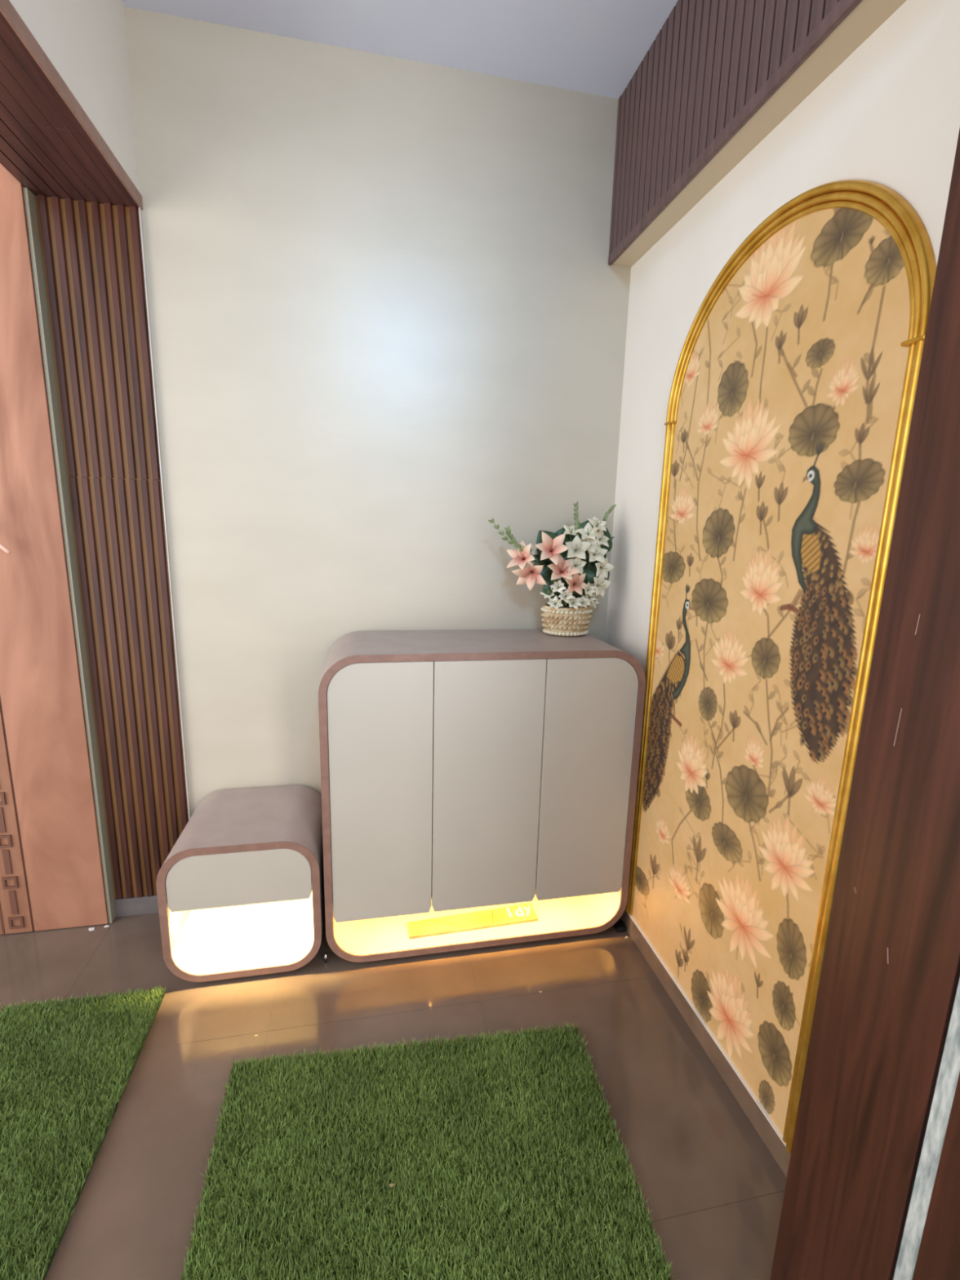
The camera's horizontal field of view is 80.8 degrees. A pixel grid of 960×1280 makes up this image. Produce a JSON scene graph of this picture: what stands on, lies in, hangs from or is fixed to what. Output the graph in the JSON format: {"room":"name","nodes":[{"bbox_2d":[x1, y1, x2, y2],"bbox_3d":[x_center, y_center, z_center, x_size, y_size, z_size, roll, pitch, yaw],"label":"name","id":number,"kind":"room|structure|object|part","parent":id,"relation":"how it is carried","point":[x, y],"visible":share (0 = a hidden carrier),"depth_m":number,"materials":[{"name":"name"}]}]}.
{"room":"entrance foyer","nodes":[
{"label":"entrance foyer","id":0,"kind":"room"},
{"bbox_2d":[8,0,139,191],"bbox_3d":[-0.934,-1.321,0.707,0.275,0.458,1.750,-1,11,-11],"label":"wall","id":1,"kind":"structure","parent":0,"point":[85,41],"depth_m":1.36,"materials":[{"name":"white paint"}]},
{"bbox_2d":[22,186,115,923],"bbox_3d":[-1.267,-0.124,1.771,0.010,2.262,0.044,-1,11,-11],"label":"trim","id":2,"kind":"structure","parent":1,"relation":"attached to","point":[29,197],"depth_m":1.72,"materials":[{"name":"beige metal"}]},
{"bbox_2d":[0,0,142,209],"bbox_3d":[-0.938,-1.085,0.755,0.281,0.034,1.750,-1,11,-11],"label":"slatted ceiling panel","id":3,"kind":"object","parent":1,"relation":"attached to","point":[49,144],"depth_m":1.32,"materials":[{"name":"brown wood"}]},
{"bbox_2d":[72,6,631,832],"bbox_3d":[-0.921,-0.384,1.874,3.140,2.750,0.120,-1,11,-11],"label":"wall","id":4,"kind":"structure","parent":0,"point":[388,308],"depth_m":1.83,"materials":[{"name":"paint"}]},
{"bbox_2d":[0,163,108,934],"bbox_3d":[-1.716,-0.161,1.638,0.920,2.356,0.087,-1,11,-11],"label":"door","id":5,"kind":"structure","parent":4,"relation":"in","point":[51,875],"depth_m":1.76,"materials":[{"name":"brown wood"}]},
{"bbox_3d":[-1.834,-0.164,1.638,0.690,2.356,0.038,-1,11,-11],"label":"panel","id":6,"kind":"part","parent":5,"relation":"part of","materials":[{"name":"brown wood"}]},
{"bbox_2d":[35,194,191,899],"bbox_3d":[-1.133,-0.163,1.806,0.267,2.192,0.014,-1,11,-11],"label":"slatted wall panel","id":7,"kind":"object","parent":4,"relation":"attached to","point":[93,253],"depth_m":1.76,"materials":[{"name":"brown wood"}]},
{"bbox_2d":[114,894,159,917],"bbox_3d":[-1.162,0.947,2.026,0.265,0.069,0.014,-1,11,-11],"label":"baseboard","id":8,"kind":"structure","parent":4,"relation":"attached to","point":[124,907],"depth_m":2.01,"materials":[{"name":"grey tile"}]},
{"bbox_2d":[0,910,786,1279],"bbox_3d":[-0.559,1.305,0.731,3.350,0.100,3.120,-1,11,-11],"label":"floor","id":9,"kind":"structure","parent":0,"point":[714,1189],"depth_m":1.53,"materials":[{"name":"brown tile"}]},
{"bbox_2d":[0,985,166,1279],"bbox_3d":[-1.052,1.136,1.188,0.456,0.030,0.981,-1,11,-11],"label":"mat","id":10,"kind":"object","parent":9,"relation":"on","point":[66,1068],"visible":1,"depth_m":1.35,"materials":[{"name":"green"}]},
{"bbox_2d":[155,785,324,982],"bbox_3d":[-0.751,0.788,1.875,0.453,0.459,0.378,-1,11,-11],"label":"storage bench","id":11,"kind":"object","parent":9,"relation":"on","point":[240,891],"visible":0.99,"depth_m":1.74,"materials":[{"name":"beige laminate"}]},
{"bbox_3d":[-0.713,0.708,1.681,0.405,0.175,0.018,-1,11,-11],"label":"door","id":12,"kind":"part","parent":11,"relation":"part of","materials":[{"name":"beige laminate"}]},
{"bbox_2d":[178,1020,675,1279],"bbox_3d":[-0.118,1.160,1.188,0.954,0.030,0.767,-1,11,-11],"label":"mat","id":13,"kind":"object","parent":9,"relation":"on","point":[504,1157],"visible":1,"depth_m":1.22,"materials":[{"name":"green plant"}]},
{"bbox_2d":[318,629,645,963],"bbox_3d":[-0.014,0.502,1.965,1.031,1.022,0.380,-1,11,-11],"label":"cabinet","id":14,"kind":"object","parent":9,"relation":"on","point":[527,779],"visible":1,"depth_m":1.77,"materials":[{"name":"beige laminate"}]},
{"bbox_3d":[-0.298,0.471,1.714,0.306,0.830,0.018,-1,11,-11],"label":"door","id":15,"kind":"part","parent":14,"relation":"part of","materials":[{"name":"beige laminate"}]},
{"bbox_2d":[407,902,537,938],"bbox_3d":[-0.025,0.974,1.963,0.450,0.014,0.085,-1,12,-13],"label":"light","id":16,"kind":"object","parent":14,"relation":"in","point":[525,913],"visible":1,"depth_m":1.95,"materials":[{"name":"yellow"}]},
{"bbox_3d":[0.023,0.466,1.779,0.345,0.830,0.018,-1,11,-11],"label":"door","id":17,"kind":"part","parent":14,"relation":"part of","materials":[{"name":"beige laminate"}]},
{"bbox_2d":[488,501,616,636],"bbox_3d":[0.249,-0.244,1.942,0.462,0.462,0.180,-1,11,-11],"label":"flower basket","id":18,"kind":"object","parent":14,"relation":"on","point":[577,554],"visible":1,"depth_m":1.93,"materials":[{"name":"beige fabric"}]},
{"bbox_3d":[0.170,-0.305,1.909,0.048,0.042,0.030,-1,11,-11],"label":"white flower","id":19,"kind":"part","parent":18,"relation":"part of","materials":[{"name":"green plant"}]},
{"bbox_2d":[543,602,590,636],"bbox_3d":[0.306,-0.072,2.002,0.166,0.104,0.136,-1,11,-11],"label":"basket","id":20,"kind":"object","parent":18,"relation":"attached to","point":[560,620],"depth_m":1.95,"materials":[{"name":"beige wicker"}]},
{"bbox_3d":[0.314,-0.378,1.936,0.064,0.036,0.047,7,12,24],"label":"white flower","id":21,"kind":"part","parent":18,"relation":"part of","materials":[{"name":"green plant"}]},
{"bbox_3d":[0.328,-0.254,1.913,0.072,0.064,0.029,-1,11,-11],"label":"white flower","id":22,"kind":"part","parent":18,"relation":"part of","materials":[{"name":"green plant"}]},
{"bbox_3d":[0.333,-0.314,1.907,0.091,0.081,0.038,1,11,-2],"label":"white flower","id":23,"kind":"part","parent":18,"relation":"part of","materials":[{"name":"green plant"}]},
{"bbox_3d":[0.370,-0.372,1.923,0.074,0.061,0.046,-1,11,-11],"label":"white flower","id":24,"kind":"part","parent":18,"relation":"part of","materials":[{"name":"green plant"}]},
{"bbox_3d":[0.367,-0.330,1.922,0.078,0.062,0.038,3,11,6],"label":"white flower","id":25,"kind":"part","parent":18,"relation":"part of","materials":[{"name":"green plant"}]},
{"bbox_3d":[0.406,-0.399,1.933,0.069,0.051,0.056,-1,11,-11],"label":"white flower","id":26,"kind":"part","parent":18,"relation":"part of","materials":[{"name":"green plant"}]},
{"bbox_3d":[0.401,-0.300,1.925,0.081,0.073,0.037,-1,11,-11],"label":"white flower","id":27,"kind":"part","parent":18,"relation":"part of","materials":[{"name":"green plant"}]},
{"bbox_3d":[0.419,-0.352,1.935,0.066,0.064,0.036,-4,13,-26],"label":"white flower","id":28,"kind":"part","parent":18,"relation":"part of","materials":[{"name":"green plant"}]},
{"bbox_3d":[0.416,-0.190,1.942,0.080,0.085,0.029,-8,15,-39],"label":"white flower","id":29,"kind":"part","parent":18,"relation":"part of","materials":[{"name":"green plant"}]},
{"bbox_3d":[0.426,-0.249,1.948,0.078,0.074,0.024,-4,12,-25],"label":"white flower","id":30,"kind":"part","parent":18,"relation":"part of","materials":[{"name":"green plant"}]},
{"bbox_3d":[0.345,0.462,1.844,0.308,0.830,0.018,-1,11,-11],"label":"door","id":31,"kind":"part","parent":14,"relation":"part of","materials":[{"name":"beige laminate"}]},
{"bbox_2d":[121,0,677,98],"bbox_3d":[-0.601,-1.498,0.203,3.140,0.100,3.020,-1,11,-11],"label":"ceiling","id":32,"kind":"structure","parent":0,"point":[597,47],"depth_m":1.57,"materials":[{"name":"paint"}]},
{"bbox_2d":[604,0,959,673],"bbox_3d":[0.733,-0.222,1.271,0.140,2.750,1.750,-1,11,-11],"label":"wall","id":33,"kind":"structure","parent":0,"point":[888,115],"depth_m":1.26,"materials":[{"name":"white paint"}]},
{"bbox_2d":[619,909,791,1177],"bbox_3d":[0.584,1.052,1.718,0.013,0.069,1.332,-1,11,-11],"label":"baseboard","id":34,"kind":"structure","parent":33,"relation":"attached to","point":[768,1131],"depth_m":1.50,"materials":[{"name":"brown tile"}]},
{"bbox_2d":[608,0,906,266],"bbox_3d":[0.651,-1.333,1.028,0.086,0.482,1.750,-1,11,-11],"label":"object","id":35,"kind":"object","parent":33,"relation":"attached to","point":[717,77],"visible":1,"depth_m":1.36,"materials":[{"name":"brown wood"}]},
{"bbox_3d":[0.447,-1.516,1.850,0.013,0.453,0.018,-1,11,-11],"label":"trim","id":36,"kind":"part","parent":35,"relation":"part of","materials":[{"name":"brown wood"}]},
{"bbox_3d":[0.620,-1.335,1.021,0.006,0.475,1.750,-1,11,-11],"label":"backing panel","id":37,"kind":"part","parent":35,"relation":"part of","materials":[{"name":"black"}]},
{"bbox_2d":[625,179,936,1153],"bbox_3d":[0.625,0.050,1.419,0.020,2.014,0.818,-1,11,-11],"label":"mural","id":38,"kind":"object","parent":33,"relation":"attached to","point":[792,397],"visible":1,"depth_m":1.27,"materials":[{"name":"beige paper"}]},
{"bbox_3d":[0.545,0.160,1.831,0.018,1.634,0.036,-1,11,-11],"label":"moulding","id":39,"kind":"part","parent":38,"relation":"part of","materials":[{"name":"gold metal"}]},
{"bbox_3d":[0.646,-0.752,1.260,0.019,0.378,0.816,-1,11,-11],"label":"arch moulding","id":40,"kind":"part","parent":38,"relation":"part of","materials":[{"name":"gold metal"}]},
{"bbox_3d":[0.698,0.313,1.082,0.018,1.634,0.036,-1,11,-11],"label":"moulding","id":41,"kind":"part","parent":38,"relation":"part of","materials":[{"name":"gold metal"}]},
{"bbox_2d":[769,128,959,1279],"bbox_3d":[0.695,0.147,0.645,0.190,2.268,0.418,-1,11,-11],"label":"trim","id":42,"kind":"structure","parent":33,"relation":"attached to","point":[872,1191],"depth_m":0.77,"materials":[{"name":"brown wood"}]},
{"bbox_3d":[0.716,0.168,0.543,0.190,2.268,0.204,-1,11,-11],"label":"veneer panel","id":43,"kind":"part","parent":42,"relation":"part of","materials":[{"name":"brown wood"}]}
]}

